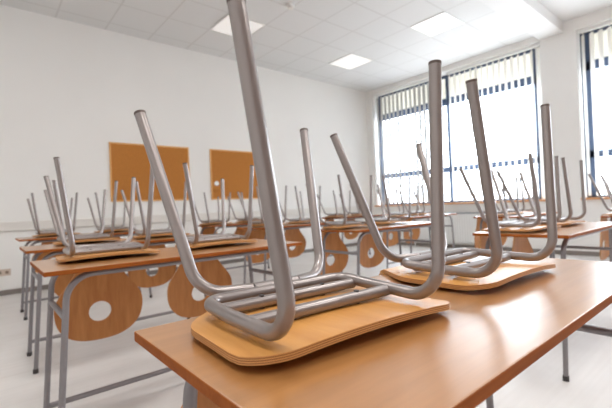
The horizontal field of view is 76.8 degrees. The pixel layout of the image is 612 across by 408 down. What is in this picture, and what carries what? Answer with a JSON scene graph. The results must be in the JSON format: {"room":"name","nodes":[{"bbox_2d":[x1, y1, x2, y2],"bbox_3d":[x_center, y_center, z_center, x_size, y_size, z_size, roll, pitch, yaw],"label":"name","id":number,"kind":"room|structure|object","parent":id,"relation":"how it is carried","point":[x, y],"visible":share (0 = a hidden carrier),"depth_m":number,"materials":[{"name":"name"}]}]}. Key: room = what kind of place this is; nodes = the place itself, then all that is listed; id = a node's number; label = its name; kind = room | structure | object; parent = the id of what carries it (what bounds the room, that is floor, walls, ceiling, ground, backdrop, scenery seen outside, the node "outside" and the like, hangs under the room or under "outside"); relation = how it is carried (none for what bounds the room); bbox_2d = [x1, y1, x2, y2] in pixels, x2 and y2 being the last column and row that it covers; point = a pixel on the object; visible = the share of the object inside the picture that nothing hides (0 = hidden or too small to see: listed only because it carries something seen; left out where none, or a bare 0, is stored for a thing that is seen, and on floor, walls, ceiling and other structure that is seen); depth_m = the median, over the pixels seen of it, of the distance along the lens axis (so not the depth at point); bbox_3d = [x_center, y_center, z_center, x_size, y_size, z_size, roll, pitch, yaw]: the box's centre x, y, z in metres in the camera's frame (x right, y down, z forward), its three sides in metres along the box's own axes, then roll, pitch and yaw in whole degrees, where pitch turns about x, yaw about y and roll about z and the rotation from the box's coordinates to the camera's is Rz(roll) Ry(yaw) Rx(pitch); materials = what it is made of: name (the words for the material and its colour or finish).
{"room":"classroom","nodes":[
{"label":"classroom","id":0,"kind":"room"},
{"bbox_2d":[0,4,369,290],"bbox_3d":[-1.913,-0.917,6.763,9.440,4.000,0.340,-2,0,-40],"label":"wall","id":1,"kind":"structure","parent":0,"point":[69,90],"depth_m":5.90,"materials":[{"name":"white paint"}]},
{"bbox_2d":[0,269,10,275],"bbox_3d":[-3.808,0.864,4.858,0.150,0.084,0.014,-2,0,-40],"label":"wall socket","id":2,"kind":"object","parent":1,"relation":"attached to","point":[4,272],"visible":1,"depth_m":4.87,"materials":[{"name":"beige plastic"}]},
{"bbox_2d":[109,142,189,201],"bbox_3d":[-2.421,-0.490,6.081,1.224,0.886,0.020,-2,0,-40],"label":"cork board","id":3,"kind":"object","parent":1,"relation":"attached to","point":[127,161],"visible":0.69,"depth_m":5.97,"materials":[{"name":"brown wood"}]},
{"bbox_2d":[0,243,356,295],"bbox_3d":[-1.717,1.044,6.614,8.760,0.062,0.016,-2,0,-40],"label":"baseboard","id":4,"kind":"structure","parent":1,"relation":"attached to","point":[44,287],"depth_m":6.02,"materials":[{"name":"grey"}]},
{"bbox_2d":[0,206,358,231],"bbox_3d":[-1.872,0.217,6.492,8.410,0.115,0.056,-2,0,-40],"label":"duct","id":5,"kind":"object","parent":1,"relation":"attached to","point":[44,224],"depth_m":5.85,"materials":[{"name":"white plastic"}]},
{"bbox_2d":[209,149,257,199],"bbox_3d":[-1.259,-0.531,7.064,1.055,0.886,0.020,-2,0,-40],"label":"cork board","id":6,"kind":"object","parent":1,"relation":"attached to","point":[232,166],"visible":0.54,"depth_m":6.99,"materials":[{"name":"brown wood"}]},
{"bbox_2d":[0,0,532,91],"bbox_3d":[-0.579,-2.810,5.107,8.760,0.250,4.030,-2,0,-40],"label":"ceiling","id":7,"kind":"structure","parent":0,"point":[301,41],"depth_m":6.00,"materials":[{"name":"tile"}]},
{"bbox_2d":[210,13,264,35],"bbox_3d":[-1.034,-2.655,5.799,0.600,0.012,0.600,-2,0,-40],"label":"recessed light","id":8,"kind":"object","parent":7,"relation":"in","point":[223,26],"visible":0.63,"depth_m":5.77,"materials":[{"name":"white paint"}]},
{"bbox_2d":[286,3,293,9],"bbox_3d":[-0.211,-2.674,5.235,0.110,0.049,0.110,-2,0,-40],"label":"smoke detector","id":9,"kind":"object","parent":7,"relation":"attached to","point":[290,6],"visible":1,"depth_m":5.21,"materials":[{"name":"white paint"}]},
{"bbox_2d":[328,53,372,69],"bbox_3d":[0.855,-2.722,7.396,0.600,0.012,0.600,-2,0,-40],"label":"recessed light","id":10,"kind":"object","parent":7,"relation":"in","point":[350,61],"visible":1,"depth_m":7.38,"materials":[{"name":"white paint"}]},
{"bbox_2d":[409,11,464,36],"bbox_3d":[2.036,-2.780,5.997,0.600,0.012,0.600,-2,0,-40],"label":"recessed light","id":11,"kind":"object","parent":7,"relation":"in","point":[439,23],"visible":1,"depth_m":5.97,"materials":[{"name":"white paint"}]},
{"bbox_2d":[479,0,563,39],"bbox_3d":[0.717,-2.794,3.575,8.760,0.268,0.360,-2,0,-40],"label":"beam","id":12,"kind":"structure","parent":7,"relation":"attached to","point":[531,16],"depth_m":5.70,"materials":[{"name":"white paint"}]},
{"bbox_2d":[0,245,611,407],"bbox_3d":[1.311,0.987,3.030,9.440,0.120,10.080,-2,0,-40],"label":"floor","id":13,"kind":"structure","parent":0,"point":[91,365],"depth_m":2.37,"materials":[{"name":"white tile"}]},
{"bbox_2d":[15,230,151,319],"bbox_3d":[-2.348,0.705,4.169,1.220,0.761,0.500,-2,0,-40],"label":"school desk","id":14,"kind":"object","parent":13,"relation":"on","point":[38,239],"visible":0.43,"depth_m":3.94,"materials":[{"name":"laminate"}]},
{"bbox_2d":[27,193,79,272],"bbox_3d":[-2.665,0.334,4.089,0.430,0.888,0.446,-2,0,-39],"label":"chair","id":15,"kind":"object","parent":14,"relation":"on","point":[37,228],"visible":0.37,"depth_m":4.06,"materials":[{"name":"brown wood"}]},
{"bbox_2d":[87,192,128,238],"bbox_3d":[-2.228,0.319,4.448,0.430,0.888,0.446,-2,0,-39],"label":"chair","id":16,"kind":"object","parent":14,"relation":"on","point":[116,228],"visible":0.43,"depth_m":4.42,"materials":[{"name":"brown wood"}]},
{"bbox_2d":[19,234,205,373],"bbox_3d":[-1.372,0.657,2.913,1.220,0.761,0.500,-2,0,-40],"label":"school desk","id":17,"kind":"object","parent":13,"relation":"on","point":[164,239],"visible":0.55,"depth_m":2.69,"materials":[{"name":"laminate"}]},
{"bbox_2d":[44,180,120,296],"bbox_3d":[-1.646,0.284,2.857,0.430,0.888,0.446,-2,0,-39],"label":"chair","id":18,"kind":"object","parent":17,"relation":"on","point":[62,281],"visible":0.46,"depth_m":2.84,"materials":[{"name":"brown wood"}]},
{"bbox_2d":[120,181,189,287],"bbox_3d":[-1.241,0.270,3.204,0.430,0.888,0.446,-2,0,-38],"label":"chair","id":19,"kind":"object","parent":17,"relation":"on","point":[164,274],"visible":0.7,"depth_m":3.25,"materials":[{"name":"brown wood"}]},
{"bbox_2d":[30,239,301,407],"bbox_3d":[-0.631,0.620,1.981,1.220,0.761,0.500,-2,0,-40],"label":"school desk","id":20,"kind":"object","parent":13,"relation":"on","point":[169,256],"visible":0.81,"depth_m":1.76,"materials":[{"name":"laminate"}]},
{"bbox_2d":[44,157,159,340],"bbox_3d":[-0.977,0.250,1.862,0.430,0.888,0.446,-2,0,-38],"label":"chair","id":21,"kind":"object","parent":20,"relation":"on","point":[124,297],"visible":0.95,"depth_m":1.94,"materials":[{"name":"brown wood"}]},
{"bbox_2d":[167,163,256,317],"bbox_3d":[-0.559,0.235,2.218,0.430,0.888,0.446,-2,0,-38],"label":"chair","id":22,"kind":"object","parent":20,"relation":"on","point":[181,302],"visible":0.64,"depth_m":2.27,"materials":[{"name":"brown wood"}]},
{"bbox_2d":[198,222,269,269],"bbox_3d":[-0.920,0.656,5.625,1.220,0.761,0.500,-2,0,-40],"label":"school desk","id":23,"kind":"object","parent":13,"relation":"on","point":[239,224],"visible":0.43,"depth_m":5.40,"materials":[{"name":"laminate"}]},
{"bbox_2d":[194,192,231,234],"bbox_3d":[-1.321,0.288,5.461,0.430,0.888,0.446,-2,0,-38],"label":"chair","id":24,"kind":"object","parent":23,"relation":"on","point":[211,230],"visible":0.47,"depth_m":5.44,"materials":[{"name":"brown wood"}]},
{"bbox_2d":[227,192,260,234],"bbox_3d":[-0.883,0.273,5.832,0.430,0.888,0.446,-2,0,-39],"label":"chair","id":25,"kind":"object","parent":23,"relation":"on","point":[238,231],"visible":0.37,"depth_m":5.84,"materials":[{"name":"brown wood"}]},
{"bbox_2d":[237,221,342,283],"bbox_3d":[-0.133,0.617,4.537,1.220,0.761,0.500,-2,0,-40],"label":"school desk","id":26,"kind":"object","parent":13,"relation":"on","point":[302,224],"visible":0.2,"depth_m":4.31,"materials":[{"name":"laminate"}]},
{"bbox_2d":[237,186,287,262],"bbox_3d":[-0.479,0.247,4.419,0.430,0.888,0.446,-2,0,-38],"label":"chair","id":27,"kind":"object","parent":26,"relation":"on","point":[255,234],"visible":0.44,"depth_m":4.45,"materials":[{"name":"brown wood"}]},
{"bbox_2d":[279,186,320,257],"bbox_3d":[-0.081,0.233,4.769,0.430,0.888,0.446,-2,0,-39],"label":"chair","id":28,"kind":"object","parent":26,"relation":"on","point":[295,235],"visible":0.7,"depth_m":4.88,"materials":[{"name":"brown wood"}]},
{"bbox_2d":[322,214,387,256],"bbox_3d":[0.888,0.590,6.814,1.220,0.761,0.500,-2,0,-40],"label":"school desk","id":29,"kind":"object","parent":13,"relation":"on","point":[373,215],"visible":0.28,"depth_m":6.58,"materials":[{"name":"laminate"}]},
{"bbox_2d":[317,190,351,226],"bbox_3d":[0.504,0.221,6.678,0.430,0.888,0.446,-2,0,-38],"label":"chair","id":30,"kind":"object","parent":29,"relation":"on","point":[336,214],"visible":0.44,"depth_m":6.61,"materials":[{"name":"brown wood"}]},
{"bbox_2d":[339,194,361,238],"bbox_3d":[0.923,0.206,7.018,0.430,0.888,0.446,-2,0,-40],"label":"chair","id":31,"kind":"object","parent":29,"relation":"on","point":[347,235],"visible":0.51,"depth_m":7.10,"materials":[{"name":"brown wood"}]},
{"bbox_2d":[134,256,611,407],"bbox_3d":[0.348,0.572,0.859,1.220,0.761,0.500,-2,0,-40],"label":"school desk","id":32,"kind":"object","parent":13,"relation":"on","point":[459,356],"visible":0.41,"depth_m":0.52,"materials":[{"name":"laminate"}]},
{"bbox_2d":[134,0,449,407],"bbox_3d":[-0.025,0.204,0.719,0.430,0.888,0.446,-2,0,-37],"label":"chair","id":33,"kind":"object","parent":32,"relation":"on","point":[285,317],"visible":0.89,"depth_m":0.61,"materials":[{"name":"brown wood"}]},
{"bbox_2d":[330,78,557,289],"bbox_3d":[0.386,0.189,1.062,0.430,0.888,0.446,-2,0,-39],"label":"chair","id":34,"kind":"object","parent":32,"relation":"on","point":[464,270],"visible":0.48,"depth_m":0.98,"materials":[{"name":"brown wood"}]},
{"bbox_2d":[321,222,430,274],"bbox_3d":[0.705,0.576,3.544,1.220,0.761,0.500,-2,0,-40],"label":"school desk","id":35,"kind":"object","parent":13,"relation":"on","point":[397,226],"visible":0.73,"depth_m":3.33,"materials":[{"name":"laminate"}]},
{"bbox_2d":[305,175,371,274],"bbox_3d":[0.313,0.207,3.387,0.430,0.888,0.446,-2,0,-38],"label":"chair","id":36,"kind":"object","parent":35,"relation":"on","point":[333,241],"visible":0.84,"depth_m":3.49,"materials":[{"name":"brown wood"}]},
{"bbox_2d":[350,176,411,267],"bbox_3d":[0.746,0.192,3.761,0.430,0.888,0.446,-2,0,-39],"label":"chair","id":37,"kind":"object","parent":35,"relation":"on","point":[367,242],"visible":0.77,"depth_m":3.81,"materials":[{"name":"brown wood"}]},
{"bbox_2d":[381,213,456,268],"bbox_3d":[1.720,0.548,5.750,1.220,0.761,0.500,-2,0,-40],"label":"school desk","id":38,"kind":"object","parent":13,"relation":"on","point":[424,216],"visible":0.52,"depth_m":5.54,"materials":[{"name":"laminate"}]},
{"bbox_2d":[377,185,418,245],"bbox_3d":[1.352,0.180,5.614,0.430,0.888,0.446,-2,0,-38],"label":"chair","id":39,"kind":"object","parent":38,"relation":"on","point":[394,240],"visible":0.7,"depth_m":5.63,"materials":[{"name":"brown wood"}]},
{"bbox_2d":[398,185,430,242],"bbox_3d":[1.740,0.166,5.952,0.430,0.888,0.446,-2,0,-38],"label":"chair","id":40,"kind":"object","parent":38,"relation":"on","point":[416,232],"visible":0.58,"depth_m":6.02,"materials":[{"name":"brown wood"}]},
{"bbox_2d":[473,212,556,257],"bbox_3d":[2.606,0.505,4.732,1.220,0.761,0.500,-2,0,-40],"label":"school desk","id":41,"kind":"object","parent":13,"relation":"on","point":[527,214],"visible":0.3,"depth_m":4.53,"materials":[{"name":"laminate"}]},
{"bbox_2d":[474,177,518,247],"bbox_3d":[2.241,0.136,4.599,0.430,0.888,0.446,-2,0,-39],"label":"chair","id":42,"kind":"object","parent":41,"relation":"on","point":[484,225],"visible":0.44,"depth_m":4.58,"materials":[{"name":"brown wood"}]},
{"bbox_2d":[496,178,534,245],"bbox_3d":[2.625,0.123,4.937,0.430,0.888,0.446,-2,0,-40],"label":"chair","id":43,"kind":"object","parent":41,"relation":"on","point":[523,210],"visible":0.27,"depth_m":4.89,"materials":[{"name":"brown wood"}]},
{"bbox_2d":[473,222,611,381],"bbox_3d":[1.648,0.530,2.535,1.220,0.761,0.500,-2,0,-40],"label":"school desk","id":44,"kind":"object","parent":13,"relation":"on","point":[579,229],"visible":0.51,"depth_m":2.21,"materials":[{"name":"laminate"}]},
{"bbox_2d":[459,153,561,249],"bbox_3d":[1.284,0.161,2.401,0.430,0.888,0.446,-2,0,-39],"label":"chair","id":45,"kind":"object","parent":44,"relation":"on","point":[515,225],"visible":0.43,"depth_m":2.34,"materials":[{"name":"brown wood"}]},
{"bbox_2d":[496,157,585,252],"bbox_3d":[1.682,0.147,2.739,0.430,0.888,0.446,-2,0,-40],"label":"chair","id":46,"kind":"object","parent":44,"relation":"on","point":[520,244],"visible":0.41,"depth_m":2.71,"materials":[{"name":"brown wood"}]},
{"bbox_2d":[601,215,611,261],"bbox_3d":[3.393,0.467,3.800,1.220,0.761,0.500,-2,0,-40],"label":"school desk","id":47,"kind":"object","parent":13,"relation":"on","point":[604,216],"visible":0.41,"depth_m":3.59,"materials":[{"name":"laminate"}]},
{"bbox_2d":[588,174,611,259],"bbox_3d":[3.011,0.098,3.653,0.430,0.888,0.446,-2,0,-40],"label":"chair","id":48,"kind":"object","parent":47,"relation":"on","point":[604,235],"visible":0.79,"depth_m":3.75,"materials":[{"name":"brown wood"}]},
{"bbox_2d":[602,175,611,195],"bbox_3d":[3.394,0.085,3.990,0.430,0.888,0.446,-2,0,-39],"label":"chair","id":49,"kind":"object","parent":47,"relation":"on","point":[602,175],"visible":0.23,"depth_m":4.00,"materials":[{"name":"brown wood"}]},
{"bbox_2d":[366,6,611,251],"bbox_3d":[4.700,-1.194,5.981,0.340,4.000,9.400,-2,0,-40],"label":"wall","id":50,"kind":"structure","parent":0,"point":[560,56],"depth_m":6.33,"materials":[{"name":"white paint"}]},
{"bbox_2d":[415,212,485,245],"bbox_3d":[2.952,0.528,7.767,0.114,0.715,1.791,-2,0,-40],"label":"radiator","id":51,"kind":"object","parent":50,"relation":"attached to","point":[464,224],"visible":0.38,"depth_m":7.61,"materials":[{"name":"white metal"}]},
{"bbox_2d":[444,212,478,213],"bbox_3d":[2.958,0.183,7.726,0.090,0.025,1.700,-2,0,-40],"label":"grille","id":52,"kind":"object","parent":51,"relation":"attached to","point":[449,212],"depth_m":7.49,"materials":[{"name":"white metal"}]},
{"bbox_2d":[375,47,544,206],"bbox_3d":[2.937,-1.368,8.016,0.385,2.750,3.708,-2,0,-40],"label":"window","id":53,"kind":"structure","parent":50,"relation":"in","point":[445,91],"depth_m":7.60,"materials":[{"name":"blue"}]},
{"bbox_2d":[374,78,444,203],"bbox_3d":[2.292,-1.346,8.707,0.069,2.647,1.740,-2,0,-40],"label":"vertical blind","id":54,"kind":"object","parent":53,"relation":"attached to","point":[427,79],"visible":0.76,"depth_m":8.83,"materials":[{"name":"white fabric"}]},
{"bbox_2d":[382,53,532,114],"bbox_3d":[3.035,-2.465,8.144,0.010,0.565,3.668,-2,0,-40],"label":"shutter","id":55,"kind":"object","parent":53,"relation":"attached to","point":[521,61],"depth_m":7.65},
{"bbox_2d":[446,43,544,200],"bbox_3d":[3.512,-1.405,7.265,0.073,2.647,1.760,-2,0,-40],"label":"vertical blind","id":56,"kind":"object","parent":53,"relation":"attached to","point":[538,44],"visible":0.84,"depth_m":7.09,"materials":[{"name":"white fabric"}]},
{"bbox_2d":[396,242,608,256],"bbox_3d":[4.650,0.774,5.846,0.016,0.070,9.384,-2,0,-40],"label":"baseboard","id":57,"kind":"structure","parent":50,"relation":"attached to","point":[568,252],"depth_m":6.68,"materials":[{"name":"grey"}]},
{"bbox_2d":[580,24,611,199],"bbox_3d":[5.622,-1.500,4.834,0.385,2.750,3.680,-2,0,-40],"label":"window","id":58,"kind":"structure","parent":50,"relation":"in","point":[586,35],"depth_m":6.21,"materials":[{"name":"blue"}]},
{"bbox_2d":[578,20,611,195],"bbox_3d":[5.011,-1.479,5.489,0.073,2.647,1.830,-2,0,-40],"label":"vertical blind","id":59,"kind":"object","parent":58,"relation":"attached to","point":[609,30],"visible":0.98,"depth_m":6.03,"materials":[{"name":"white fabric"}]},
{"bbox_2d":[594,30,607,58],"bbox_3d":[5.721,-2.596,4.962,0.010,0.565,3.640,-2,0,-40],"label":"shutter","id":60,"kind":"object","parent":58,"relation":"attached to","point":[605,39],"depth_m":6.13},
{"bbox_2d":[537,0,611,21],"bbox_3d":[2.449,-3.013,1.517,8.760,0.200,5.370,-2,0,-40],"label":"ceiling","id":61,"kind":"structure","parent":0,"point":[565,10],"depth_m":5.78,"materials":[{"name":"white paint"}]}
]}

